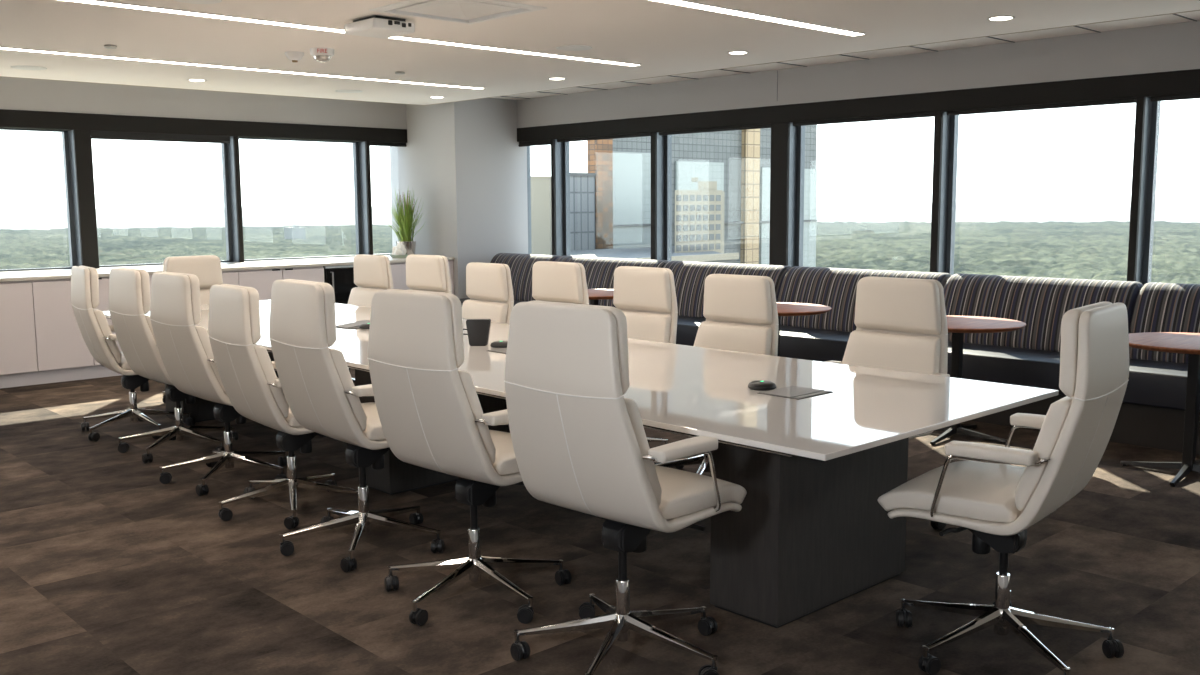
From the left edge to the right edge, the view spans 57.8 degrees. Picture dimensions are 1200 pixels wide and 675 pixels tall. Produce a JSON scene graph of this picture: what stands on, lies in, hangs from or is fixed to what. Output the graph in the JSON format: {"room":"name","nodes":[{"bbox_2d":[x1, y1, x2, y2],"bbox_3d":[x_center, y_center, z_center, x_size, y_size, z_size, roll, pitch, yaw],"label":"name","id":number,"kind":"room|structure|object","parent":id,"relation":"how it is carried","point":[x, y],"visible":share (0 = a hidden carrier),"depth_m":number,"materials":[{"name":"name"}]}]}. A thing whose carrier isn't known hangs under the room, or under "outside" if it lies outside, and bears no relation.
{"room":"office","nodes":[
{"label":"office","id":0,"kind":"room"},
{"bbox_2d":[0,77,406,128],"bbox_3d":[-5.124,-1.000,9.638,9.635,2.597,0.250,-7,10,-43],"label":"wall","id":1,"kind":"structure","parent":0,"point":[15,93],"depth_m":10.44,"materials":[{"name":"grey paint"}]},
{"bbox_2d":[0,128,76,271],"bbox_3d":[-5.383,-1.198,9.466,1.460,1.265,0.060,-7,10,-43],"label":"window","id":2,"kind":"structure","parent":1,"relation":"in","point":[65,143],"depth_m":9.91,"materials":[{"name":"grey"}]},
{"bbox_2d":[68,130,98,268],"bbox_3d":[-4.738,-1.272,9.947,0.145,1.285,0.219,-7,10,-43],"label":"trim","id":3,"kind":"structure","parent":1,"relation":"attached to","point":[80,143],"depth_m":9.87,"materials":[{"name":"black metal"}]},
{"bbox_2d":[91,131,232,267],"bbox_3d":[-4.201,-1.334,10.468,1.357,1.275,0.211,-7,10,-43],"label":"window","id":4,"kind":"structure","parent":1,"relation":"in","point":[223,140],"depth_m":10.54,"materials":[{"name":"glass"},{"name":"black metal"}]},
{"bbox_2d":[91,131,229,143],"bbox_3d":[-4.151,-1.912,10.321,1.312,0.092,0.028,-7,10,-43],"label":"roller shade","id":5,"kind":"object","parent":4,"relation":"attached to","point":[112,135],"depth_m":10.28,"materials":[{"name":"black fabric"}]},
{"bbox_2d":[0,109,406,142],"bbox_3d":[-5.420,-1.870,9.217,8.785,0.150,0.217,-7,10,-43],"label":"roller blind","id":6,"kind":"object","parent":1,"relation":"attached to","point":[11,119],"depth_m":10.46,"materials":[{"name":"black fabric"}]},
{"bbox_2d":[227,136,243,261],"bbox_3d":[-3.680,-1.400,10.935,0.047,1.285,0.219,-7,10,-43],"label":"trim","id":7,"kind":"structure","parent":1,"relation":"attached to","point":[233,146],"depth_m":10.89,"materials":[{"name":"black metal"}]},
{"bbox_2d":[239,137,361,260],"bbox_3d":[-3.196,-1.464,11.511,1.452,1.265,0.060,-7,10,-43],"label":"window","id":8,"kind":"structure","parent":1,"relation":"in","point":[355,144],"depth_m":11.94,"materials":[{"name":"grey"}]},
{"bbox_2d":[358,141,372,254],"bbox_3d":[-2.591,-1.532,11.954,0.043,1.285,0.219,-7,10,-43],"label":"trim","id":9,"kind":"structure","parent":1,"relation":"attached to","point":[363,147],"depth_m":11.91,"materials":[{"name":"black metal"}]},
{"bbox_2d":[396,241,415,254],"bbox_3d":[-2.110,-0.964,11.833,0.216,0.170,0.216,-7,10,-43],"label":"pot","id":10,"kind":"object","parent":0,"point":[410,246],"depth_m":11.75,"materials":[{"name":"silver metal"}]},
{"bbox_2d":[390,98,527,298],"bbox_3d":[-1.607,-1.360,12.383,0.980,2.597,1.268,-7,10,-43],"label":"column","id":11,"kind":"structure","parent":0,"point":[465,163],"depth_m":11.85,"materials":[{"name":"grey paint"}]},
{"bbox_2d":[0,10,1199,105],"bbox_3d":[-0.639,-1.591,4.069,8.688,0.053,12.828,-7,10,-43],"label":"trim","id":12,"kind":"structure","parent":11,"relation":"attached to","point":[1194,10],"depth_m":8.60,"materials":[{"name":"beige paint"}]},
{"bbox_2d":[0,368,1199,674],"bbox_3d":[-0.444,0.956,5.156,10.000,0.250,13.700,-7,10,-43],"label":"floor","id":13,"kind":"structure","parent":0,"point":[107,567],"depth_m":4.22,"materials":[{"name":"brown carpet"}]},
{"bbox_2d":[0,281,37,388],"bbox_3d":[-5.271,-0.038,8.938,0.881,0.860,0.964,-7,10,-43],"label":"base cabinet","id":14,"kind":"object","parent":13,"relation":"on","point":[18,355],"visible":1,"depth_m":8.80,"materials":[{"name":"white laminate"}]},
{"bbox_2d":[31,277,121,383],"bbox_3d":[-4.630,-0.116,9.537,0.881,0.860,0.964,-7,10,-43],"label":"base cabinet","id":15,"kind":"object","parent":13,"relation":"on","point":[63,355],"visible":0.3,"depth_m":9.03,"materials":[{"name":"white laminate"}]},
{"bbox_2d":[71,266,194,440],"bbox_3d":[-3.012,0.072,7.022,0.675,1.079,0.709,-5,9,-36],"label":"office chair","id":16,"kind":"object","parent":13,"relation":"on","point":[96,332],"visible":0.69,"depth_m":6.78,"materials":[{"name":"beige leather"}]},
{"bbox_2d":[92,308,121,362],"bbox_3d":[-3.171,-0.026,6.892,0.145,0.337,0.506,-5,9,-36],"label":"cushion","id":17,"kind":"object","parent":16,"relation":"on","point":[104,350],"depth_m":6.69,"materials":[{"name":"beige leather"}]},
{"bbox_2d":[117,351,131,369],"bbox_3d":[-2.945,0.147,7.080,0.438,0.101,0.530,-5,9,-36],"label":"seat cushion","id":18,"kind":"object","parent":16,"relation":"on","point":[122,364],"depth_m":6.76,"materials":[{"name":"beige leather"}]},
{"bbox_2d":[108,267,237,463],"bbox_3d":[-2.485,0.127,6.465,0.684,1.100,0.724,-7,10,-43],"label":"office chair","id":19,"kind":"object","parent":13,"relation":"on","point":[129,288],"visible":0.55,"depth_m":6.25,"materials":[{"name":"beige leather"}]},
{"bbox_2d":[145,315,156,343],"bbox_3d":[-2.643,0.022,6.312,0.145,0.337,0.506,-7,10,-43],"label":"cushion","id":20,"kind":"object","parent":19,"relation":"on","point":[149,334],"depth_m":6.08,"materials":[{"name":"beige leather"}]},
{"bbox_2d":[162,255,222,402],"bbox_3d":[-2.913,-0.064,8.120,0.686,1.080,0.699,-6,9,-40],"label":"office chair","id":21,"kind":"object","parent":13,"relation":"on","point":[207,268],"visible":0.12,"depth_m":8.23,"materials":[{"name":"beige leather"}]},
{"bbox_2d":[149,271,238,297],"bbox_3d":[-3.989,-0.194,10.137,0.881,0.860,0.964,-7,10,-43],"label":"base cabinet","id":22,"kind":"object","parent":13,"relation":"on","point":[229,277],"visible":0.04,"depth_m":9.98,"materials":[{"name":"white laminate"}]},
{"bbox_2d":[150,272,286,495],"bbox_3d":[-1.968,0.202,5.771,0.678,1.114,0.706,-7,10,-44],"label":"office chair","id":23,"kind":"object","parent":13,"relation":"on","point":[185,350],"visible":0.65,"depth_m":5.54,"materials":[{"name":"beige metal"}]},
{"bbox_2d":[194,325,224,390],"bbox_3d":[-2.108,0.089,5.617,0.145,0.337,0.506,-7,10,-44],"label":"cushion","id":24,"kind":"object","parent":23,"relation":"on","point":[206,375],"depth_m":5.42,"materials":[{"name":"beige leather"}]},
{"bbox_2d":[237,266,323,300],"bbox_3d":[-3.348,-0.272,10.736,0.881,0.860,0.964,-7,10,-43],"label":"base cabinet","id":25,"kind":"object","parent":13,"relation":"on","point":[262,280],"visible":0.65,"depth_m":10.27,"materials":[{"name":"white laminate"}]},
{"bbox_2d":[208,284,357,528],"bbox_3d":[-1.496,0.285,5.170,0.679,1.090,0.683,-6,9,-39],"label":"office chair","id":26,"kind":"object","parent":13,"relation":"on","point":[246,370],"visible":0.73,"depth_m":4.95,"materials":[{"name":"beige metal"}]},
{"bbox_2d":[253,344,288,417],"bbox_3d":[-1.614,0.181,5.048,0.145,0.337,0.506,-6,9,-39],"label":"cushion","id":27,"kind":"object","parent":26,"relation":"on","point":[269,401],"depth_m":4.85,"materials":[{"name":"beige leather"}]},
{"bbox_2d":[284,397,301,426],"bbox_3d":[-1.397,0.352,5.247,0.438,0.101,0.530,-6,9,-39],"label":"seat cushion","id":28,"kind":"object","parent":26,"relation":"on","point":[290,420],"depth_m":4.93,"materials":[{"name":"beige leather"}]},
{"bbox_2d":[323,265,357,303],"bbox_3d":[-2.657,-0.335,11.102,0.610,0.828,0.653,-7,10,-43],"label":"mini fridge","id":29,"kind":"object","parent":13,"relation":"on","point":[341,278],"visible":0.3,"depth_m":10.77,"materials":[{"name":"black plastic"}]},
{"bbox_2d":[269,279,443,571],"bbox_3d":[-1.019,0.321,4.612,0.684,1.149,0.688,-6,9,-41],"label":"office chair","id":30,"kind":"object","parent":13,"relation":"on","point":[317,384],"visible":0.84,"depth_m":4.38,"materials":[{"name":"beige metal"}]},
{"bbox_2d":[329,348,366,430],"bbox_3d":[-1.143,0.189,4.464,0.145,0.337,0.506,-6,9,-41],"label":"cushion","id":31,"kind":"object","parent":30,"relation":"on","point":[346,411],"depth_m":4.27,"materials":[{"name":"beige leather"}]},
{"bbox_2d":[361,402,385,439],"bbox_3d":[-0.932,0.360,4.671,0.438,0.101,0.530,-6,9,-41],"label":"seat cushion","id":32,"kind":"object","parent":30,"relation":"on","point":[372,429],"depth_m":4.38,"materials":[{"name":"beige leather"}]},
{"bbox_2d":[348,254,392,384],"bbox_3d":[-1.944,-0.080,8.233,0.717,1.073,0.687,-5,8,-31],"label":"office chair","id":33,"kind":"object","parent":13,"relation":"on","point":[372,273],"visible":0.16,"depth_m":8.28,"materials":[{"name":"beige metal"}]},
{"bbox_2d":[348,287,380,306],"bbox_3d":[-1.802,-0.204,8.326,0.145,0.337,0.506,-7,10,-43],"label":"cushion","id":34,"kind":"object","parent":33,"relation":"on","point":[359,296],"depth_m":8.34,"materials":[{"name":"beige leather"}]},
{"bbox_2d":[390,260,453,294],"bbox_3d":[-2.234,-0.407,11.777,0.916,0.860,0.964,-7,10,-43],"label":"base cabinet","id":35,"kind":"object","parent":13,"relation":"on","point":[398,270],"visible":0.03,"depth_m":11.26,"materials":[{"name":"white laminate"}]},
{"bbox_2d":[406,254,451,293],"bbox_3d":[-1.415,-0.029,7.697,0.692,1.094,0.684,7,10,44],"label":"office chair","id":36,"kind":"object","parent":13,"relation":"on","point":[428,273],"visible":0.23,"depth_m":7.72,"materials":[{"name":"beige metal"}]},
{"bbox_2d":[368,289,571,625],"bbox_3d":[-0.458,0.394,3.965,0.681,1.155,0.687,6,10,42],"label":"office chair","id":37,"kind":"object","parent":13,"relation":"on","point":[431,416],"visible":0.86,"depth_m":3.77,"materials":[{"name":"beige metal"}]},
{"bbox_2d":[458,370,495,464],"bbox_3d":[-0.586,0.257,3.842,0.506,0.337,0.145,6,10,42],"label":"cushion","id":38,"kind":"object","parent":37,"relation":"on","point":[476,446],"depth_m":3.66,"materials":[{"name":"beige leather"}]},
{"bbox_2d":[489,430,519,474],"bbox_3d":[-0.395,0.425,4.069,0.530,0.101,0.438,6,10,42],"label":"seat cushion","id":39,"kind":"object","parent":37,"relation":"on","point":[504,462],"depth_m":3.81,"materials":[{"name":"beige leather"}]},
{"bbox_2d":[462,262,513,323],"bbox_3d":[-0.951,0.050,7.172,0.665,1.061,0.682,-6,9,-41],"label":"office chair","id":40,"kind":"object","parent":13,"relation":"on","point":[489,289],"visible":0.23,"depth_m":7.21,"materials":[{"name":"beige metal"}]},
{"bbox_2d":[462,300,507,322],"bbox_3d":[-0.803,-0.070,7.275,0.145,0.337,0.506,-6,9,-41],"label":"cushion","id":41,"kind":"object","parent":40,"relation":"on","point":[494,310],"depth_m":7.22,"materials":[{"name":"beige leather"}]},
{"bbox_2d":[532,261,588,304],"bbox_3d":[-0.439,0.097,6.628,0.662,1.093,0.683,-7,10,-44],"label":"office chair","id":42,"kind":"object","parent":13,"relation":"on","point":[563,282],"visible":0.12,"depth_m":6.69,"materials":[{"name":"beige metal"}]},
{"bbox_2d":[102,300,1058,627],"bbox_3d":[-0.862,0.380,5.800,1.507,0.740,5.981,-7,10,-43],"label":"conference table","id":43,"kind":"object","parent":13,"relation":"on","point":[811,532],"visible":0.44,"depth_m":3.91,"materials":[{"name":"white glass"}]},
{"bbox_2d":[463,319,490,345],"bbox_3d":[-0.737,-0.027,5.529,0.366,0.132,0.075,0,7,6],"label":"desk unit","id":44,"kind":"object","parent":43,"relation":"on","point":[478,330],"visible":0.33,"depth_m":5.49,"materials":[{"name":"black plastic"}]},
{"bbox_2d":[758,386,831,399],"bbox_3d":[0.735,0.206,4.084,0.220,0.004,0.190,-7,10,-43],"label":"hatch","id":45,"kind":"object","parent":43,"relation":"on","point":[793,392],"visible":1,"depth_m":4.07,"materials":[{"name":"black metal"}]},
{"bbox_2d":[588,289,613,304],"bbox_3d":[-0.046,-0.018,9.087,0.780,0.718,0.780,-7,10,-43],"label":"cafe table","id":46,"kind":"object","parent":13,"relation":"on","point":[594,295],"visible":0.16,"depth_m":8.94,"materials":[{"name":"brown wood"}]},
{"bbox_2d":[504,301,746,674],"bbox_3d":[0.087,0.454,3.432,0.700,1.159,0.682,6,10,42],"label":"office chair","id":47,"kind":"object","parent":13,"relation":"on","point":[582,446],"visible":1,"depth_m":3.23,"materials":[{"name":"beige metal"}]},
{"bbox_2d":[624,398,661,505],"bbox_3d":[-0.047,0.318,3.284,0.506,0.337,0.145,6,10,42],"label":"cushion","id":48,"kind":"object","parent":47,"relation":"on","point":[642,487],"depth_m":3.10,"materials":[{"name":"beige leather"}]},
{"bbox_2d":[655,465,746,519],"bbox_3d":[0.144,0.486,3.511,0.530,0.101,0.438,6,10,42],"label":"seat cushion","id":49,"kind":"object","parent":47,"relation":"on","point":[685,495],"depth_m":3.34,"materials":[{"name":"beige leather"}]},
{"bbox_2d":[613,266,677,463],"bbox_3d":[0.090,0.160,6.102,0.685,1.089,0.680,-7,10,-43],"label":"office chair","id":50,"kind":"object","parent":13,"relation":"on","point":[646,296],"visible":0.24,"depth_m":6.14,"materials":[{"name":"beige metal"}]},
{"bbox_2d":[621,310,670,342],"bbox_3d":[0.198,0.026,6.217,0.145,0.337,0.506,-7,10,-43],"label":"cushion","id":51,"kind":"object","parent":50,"relation":"on","point":[648,325],"depth_m":6.13,"materials":[{"name":"beige leather"}]},
{"bbox_2d":[655,274,778,474],"bbox_3d":[0.573,0.225,5.615,0.688,1.074,0.707,-7,10,-44],"label":"office chair","id":52,"kind":"object","parent":13,"relation":"on","point":[740,312],"visible":0.27,"depth_m":5.65,"materials":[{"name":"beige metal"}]},
{"bbox_2d":[694,321,771,354],"bbox_3d":[0.681,0.100,5.710,0.145,0.337,0.506,-7,10,-44],"label":"cushion","id":53,"kind":"object","parent":52,"relation":"on","point":[755,337],"depth_m":5.67,"materials":[{"name":"beige leather"}]},
{"bbox_2d":[776,302,831,356],"bbox_3d":[1.243,0.141,7.728,0.780,0.718,0.780,-7,10,-43],"label":"cafe table","id":54,"kind":"object","parent":13,"relation":"on","point":[783,308],"visible":0.3,"depth_m":7.57,"materials":[{"name":"brown wood"}]},
{"bbox_2d":[459,253,1199,454],"bbox_3d":[2.008,-0.048,8.370,1.080,0.926,9.550,-7,10,-43],"label":"banquette","id":55,"kind":"object","parent":13,"relation":"on","point":[1151,414],"visible":0.48,"depth_m":7.39,"materials":[{"name":"black fabric"}]},
{"bbox_2d":[490,253,559,300],"bbox_3d":[-0.804,-0.645,11.525,0.378,0.476,1.026,-7,10,-43],"label":"cushion","id":56,"kind":"object","parent":55,"relation":"on","point":[520,265],"depth_m":11.36,"materials":[{"name":"fabric"}]},
{"bbox_2d":[554,256,668,307],"bbox_3d":[0.070,-0.537,10.604,0.378,0.476,1.516,-7,10,-43],"label":"cushion","id":57,"kind":"object","parent":55,"relation":"on","point":[599,271],"depth_m":10.48,"materials":[{"name":"fabric"}]},
{"bbox_2d":[663,261,791,317],"bbox_3d":[1.072,-0.414,9.549,0.378,0.476,1.396,-7,10,-43],"label":"cushion","id":58,"kind":"object","parent":55,"relation":"on","point":[689,276],"depth_m":9.57,"materials":[{"name":"fabric"}]},
{"bbox_2d":[777,266,951,331],"bbox_3d":[2.049,-0.293,8.519,0.378,0.476,1.446,-7,10,-43],"label":"cushion","id":59,"kind":"object","parent":55,"relation":"on","point":[835,288],"depth_m":8.60,"materials":[{"name":"fabric"}]},
{"bbox_2d":[943,273,1142,351],"bbox_3d":[3.010,-0.175,7.507,0.378,0.476,1.346,-7,10,-43],"label":"cushion","id":60,"kind":"object","parent":55,"relation":"on","point":[1041,303],"depth_m":7.41,"materials":[{"name":"fabric"}]},
{"bbox_2d":[1129,282,1199,363],"bbox_3d":[3.953,-0.059,6.513,0.378,0.476,1.396,-7,10,-43],"label":"cushion","id":61,"kind":"object","parent":55,"relation":"on","point":[1153,306],"depth_m":6.80,"materials":[{"name":"fabric"}]},
{"bbox_2d":[825,276,949,529],"bbox_3d":[1.214,0.289,4.946,0.700,1.102,0.709,-7,10,-43],"label":"office chair","id":62,"kind":"object","parent":13,"relation":"on","point":[901,323],"visible":0.34,"depth_m":4.97,"materials":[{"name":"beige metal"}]},
{"bbox_2d":[842,330,940,374],"bbox_3d":[1.333,0.154,5.020,0.145,0.337,0.506,-7,10,-43],"label":"cushion","id":63,"kind":"object","parent":62,"relation":"on","point":[914,351],"depth_m":4.98,"materials":[{"name":"beige leather"}]},
{"bbox_2d":[930,315,1025,444],"bbox_3d":[2.204,0.259,6.716,0.780,0.718,0.780,-7,10,-43],"label":"cafe table","id":64,"kind":"object","parent":13,"relation":"on","point":[957,325],"visible":0.56,"depth_m":6.66,"materials":[{"name":"brown wood"}]},
{"bbox_2d":[878,302,1128,674],"bbox_3d":[1.289,0.451,3.474,0.690,1.139,0.684,5,9,39],"label":"office chair","id":65,"kind":"object","parent":13,"relation":"on","point":[997,501],"visible":1,"depth_m":3.28,"materials":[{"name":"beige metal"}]},
{"bbox_2d":[878,461,1025,522],"bbox_3d":[1.213,0.496,3.532,0.438,0.101,0.530,5,9,39],"label":"seat cushion","id":66,"kind":"object","parent":65,"relation":"on","point":[970,491],"depth_m":3.38,"materials":[{"name":"beige leather"}]},
{"bbox_2d":[1014,396,1073,510],"bbox_3d":[1.427,0.322,3.331,0.145,0.337,0.506,5,9,39],"label":"cushion","id":67,"kind":"object","parent":65,"relation":"on","point":[1044,486],"depth_m":3.13,"materials":[{"name":"beige leather"}]},
{"bbox_2d":[1120,332,1199,486],"bbox_3d":[3.130,0.373,5.741,0.780,0.718,0.780,-7,10,-43],"label":"cafe table","id":68,"kind":"object","parent":13,"relation":"on","point":[1172,342],"visible":0.84,"depth_m":5.72,"materials":[{"name":"brown wood"}]},
{"bbox_3d":[-7.835,0.273,6.540,0.881,0.860,0.964,-7,10,-43],"label":"base cabinet","id":69,"kind":"object","parent":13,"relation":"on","visible":0},
{"bbox_2d":[0,255,454,281],"bbox_3d":[-5.097,-0.502,9.048,8.783,0.028,0.995,-7,10,-43],"label":"countertop","id":70,"kind":"structure","parent":69,"relation":"on","point":[9,276],"depth_m":10.17,"materials":[{"name":"stone"}]},
{"bbox_2d":[383,188,428,254],"bbox_3d":[-2.116,-1.260,11.745,0.557,0.780,0.638,-7,10,-43],"label":"potted grass","id":71,"kind":"object","parent":70,"relation":"on","point":[404,218],"depth_m":11.74,"materials":[{"name":"green plant"}]},
{"bbox_2d":[0,0,1199,104],"bbox_3d":[-0.640,-1.597,4.063,8.680,0.060,12.820,-7,10,-43],"label":"ceiling","id":72,"kind":"structure","parent":0,"point":[666,39],"depth_m":6.98,"materials":[{"name":"white paint"}]},
{"bbox_2d":[60,0,344,32],"bbox_3d":[-2.133,-1.803,6.089,1.631,0.007,0.142,-7,10,-43],"label":"recessed light","id":73,"kind":"object","parent":72,"relation":"in","point":[191,13],"depth_m":6.05,"materials":[{"name":"white plastic"}]},
{"bbox_2d":[0,46,483,88],"bbox_3d":[-3.561,-1.988,7.665,6.808,0.007,0.104,-7,10,-43],"label":"recessed light","id":74,"kind":"object","parent":72,"relation":"in","point":[1,47],"visible":1,"depth_m":8.27,"materials":[{"name":"white plastic"}]},
{"bbox_2d":[310,47,333,61],"bbox_3d":[-1.897,-1.928,7.426,0.164,0.088,0.171,-7,10,-43],"label":"fire alarm strobe","id":75,"kind":"object","parent":72,"relation":"attached to","point":[320,54],"visible":1,"depth_m":7.37,"materials":[{"name":"white plastic"}]},
{"bbox_2d":[344,15,414,38],"bbox_3d":[-1.272,-1.795,6.272,0.280,0.078,0.327,-7,10,-43],"label":"projector","id":76,"kind":"object","parent":72,"relation":"attached to","point":[375,26],"visible":1,"depth_m":6.20,"materials":[{"name":"white plastic"}]},
{"bbox_2d":[369,0,546,23],"bbox_3d":[-0.776,-1.826,5.921,0.690,0.088,0.690,-7,10,-43],"label":"ceiling vent","id":77,"kind":"object","parent":72,"relation":"in","point":[458,11],"visible":0.92,"depth_m":5.98,"materials":[{"name":"white plastic"}]},
{"bbox_2d":[390,36,641,65],"bbox_3d":[-0.505,-2.001,7.612,2.192,0.007,0.141,-7,10,-43],"label":"recessed light","id":78,"kind":"object","parent":72,"relation":"in","point":[397,37],"depth_m":7.51,"materials":[{"name":"white plastic"}]},
{"bbox_2d":[650,0,866,35],"bbox_3d":[-0.778,-1.634,4.647,6.688,0.007,0.104,-7,10,-43],"label":"recessed light","id":79,"kind":"object","parent":72,"relation":"in","point":[685,3],"visible":1,"depth_m":6.20,"materials":[{"name":"white plastic"}]},
{"bbox_2d":[491,11,1199,99],"bbox_3d":[-0.462,-1.872,4.808,10.000,0.253,13.700,-7,10,-43],"label":"ceiling trim","id":80,"kind":"structure","parent":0,"point":[1170,18],"depth_m":8.33,"materials":[{"name":"white paint"}]},
{"bbox_2d":[517,20,1199,127],"bbox_3d":[3.001,-0.877,8.212,0.225,2.597,13.700,-7,10,-43],"label":"wall","id":81,"kind":"structure","parent":0,"point":[1175,46],"depth_m":8.55,"materials":[{"name":"grey paint"}]},
{"bbox_2d":[519,140,550,253],"bbox_3d":[-0.661,-1.507,12.037,0.186,1.360,0.625,-7,10,-43],"label":"window","id":82,"kind":"structure","parent":81,"relation":"in","point":[528,144],"depth_m":12.25,"materials":[{"name":"grey"}]},
{"bbox_2d":[551,139,563,255],"bbox_3d":[-0.442,-1.482,11.787,0.194,1.370,0.041,-7,10,-43],"label":"trim","id":83,"kind":"structure","parent":81,"relation":"attached to","point":[557,180],"depth_m":11.75,"materials":[{"name":"black metal"}]},
{"bbox_2d":[557,132,650,255],"bbox_3d":[0.079,-1.416,11.258,0.186,1.360,1.450,-7,10,-43],"label":"window","id":84,"kind":"structure","parent":81,"relation":"in","point":[566,151],"depth_m":11.76,"materials":[{"name":"grey"}]},
{"bbox_2d":[557,132,650,141],"bbox_3d":[0.026,-2.056,11.116,0.028,0.054,1.405,-7,10,-43],"label":"roller shade","id":85,"kind":"object","parent":84,"relation":"attached to","point":[637,134],"depth_m":11.07,"materials":[{"name":"black fabric"}]},
{"bbox_2d":[651,132,664,259],"bbox_3d":[0.586,-1.356,10.703,0.194,1.370,0.057,-7,10,-43],"label":"trim","id":86,"kind":"structure","parent":81,"relation":"attached to","point":[657,141],"depth_m":10.66,"materials":[{"name":"black metal"}]},
{"bbox_2d":[659,124,770,260],"bbox_3d":[1.099,-1.290,10.184,0.186,1.360,1.409,-7,10,-43],"label":"window","id":87,"kind":"structure","parent":81,"relation":"in","point":[668,134],"depth_m":10.67,"materials":[{"name":"grey metal"}]},
{"bbox_2d":[659,124,770,134],"bbox_3d":[1.046,-1.930,10.041,0.028,0.054,1.364,-7,10,-43],"label":"roller shade","id":88,"kind":"object","parent":87,"relation":"attached to","point":[761,126],"depth_m":10.00,"materials":[{"name":"black fabric"}]},
{"bbox_2d":[769,122,797,266],"bbox_3d":[1.635,-1.226,9.598,0.194,1.370,0.184,-7,10,-43],"label":"trim","id":89,"kind":"structure","parent":81,"relation":"attached to","point":[784,136],"depth_m":9.52,"materials":[{"name":"black metal"}]},
{"bbox_2d":[499,14,1196,98],"bbox_3d":[1.834,-2.074,8.459,0.926,0.269,8.548,-7,10,-43],"label":"trim","id":90,"kind":"structure","parent":81,"relation":"attached to","point":[1173,14],"depth_m":9.03,"materials":[{"name":"grey"}]},
{"bbox_2d":[517,69,1199,141],"bbox_3d":[3.409,-1.730,7.622,0.192,0.150,12.432,-7,10,-43],"label":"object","id":91,"kind":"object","parent":81,"relation":"attached to","point":[1182,81],"depth_m":8.56,"materials":[{"name":"black"}]},
{"bbox_2d":[793,112,934,265],"bbox_3d":[2.187,-1.156,9.038,0.186,1.360,1.395,-7,10,-43],"label":"window","id":92,"kind":"structure","parent":81,"relation":"in","point":[801,125],"depth_m":9.51,"materials":[{"name":"grey metal"}]},
{"bbox_2d":[930,111,950,272],"bbox_3d":[2.675,-1.098,8.502,0.194,1.370,0.059,-7,10,-43],"label":"trim","id":93,"kind":"structure","parent":81,"relation":"attached to","point":[942,121],"depth_m":8.45,"materials":[{"name":"black metal"}]},
{"bbox_2d":[946,97,1135,274],"bbox_3d":[3.197,-1.031,7.973,0.186,1.360,1.433,-7,10,-43],"label":"window","id":94,"kind":"structure","parent":81,"relation":"in","point":[955,114],"depth_m":8.45,"materials":[{"name":"grey"}]},
{"bbox_2d":[1127,97,1151,282],"bbox_3d":[3.696,-0.972,7.427,0.194,1.370,0.051,-7,10,-43],"label":"trim","id":95,"kind":"structure","parent":81,"relation":"attached to","point":[1143,104],"depth_m":7.38,"materials":[{"name":"black metal"}]},
{"bbox_2d":[1142,93,1199,284],"bbox_3d":[4.217,-0.906,6.899,0.186,1.360,1.438,-7,10,-43],"label":"window","id":96,"kind":"structure","parent":81,"relation":"in","point":[1156,100],"depth_m":7.42,"materials":[{"name":"grey"}]},
{"label":"outside","id":97,"kind":"structure","parent":0,"visible":0},
{"bbox_2d":[530,176,551,254],"bbox_3d":[-8.943,6.655,180.415,16.700,65.750,12.100,-7,10,-43],"label":"slab","id":98,"kind":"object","parent":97,"point":[541,211],"visible":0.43,"depth_m":168.99,"materials":[{"name":"concrete"}]},
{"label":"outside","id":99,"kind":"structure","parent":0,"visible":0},
{"bbox_2d":[675,177,724,252],"bbox_3d":[17.176,5.988,185.101,27.200,65.600,13.050,-7,10,-43],"label":"building","id":100,"kind":"structure","parent":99,"point":[699,214],"depth_m":172.16,"materials":[{"name":"grey concrete"}]},
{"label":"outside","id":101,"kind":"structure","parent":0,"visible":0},
{"bbox_2d":[284,225,305,239],"bbox_3d":[-552.180,-187.428,1965.463,26.000,32.000,30.000,-7,10,-43],"label":"block","id":102,"kind":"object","parent":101,"point":[294,232],"visible":0.82,"depth_m":1955.84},
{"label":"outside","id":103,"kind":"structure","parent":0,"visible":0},
{"bbox_2d":[587,125,817,266],"bbox_3d":[16.154,-28.262,232.605,85.000,122.000,41.200,-7,10,-43],"label":"glass tower","id":104,"kind":"structure","parent":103,"point":[739,161],"depth_m":209.39,"materials":[{"name":"blue glass"}]},
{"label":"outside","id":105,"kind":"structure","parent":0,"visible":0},
{"bbox_2d":[570,173,595,249],"bbox_3d":[-5.472,3.900,198.540,18.500,66.750,16.200,-7,10,-43],"label":"grey office","id":106,"kind":"structure","parent":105,"point":[582,185],"depth_m":186.92,"materials":[{"name":"grey glass"}]},
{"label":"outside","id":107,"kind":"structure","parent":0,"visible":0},
{"bbox_2d":[570,246,738,262],"bbox_3d":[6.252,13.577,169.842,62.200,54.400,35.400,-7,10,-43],"label":"roof","id":108,"kind":"structure","parent":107,"point":[638,252],"depth_m":162.20,"materials":[{"name":"grey"}]},
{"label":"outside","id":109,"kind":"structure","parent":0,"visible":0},
{"bbox_2d":[0,221,1199,283],"bbox_3d":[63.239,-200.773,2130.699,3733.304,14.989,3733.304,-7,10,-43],"label":"canopy","id":110,"kind":"object","parent":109,"point":[1093,250],"visible":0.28,"depth_m":1522.09,"materials":[{"name":"green plant"}]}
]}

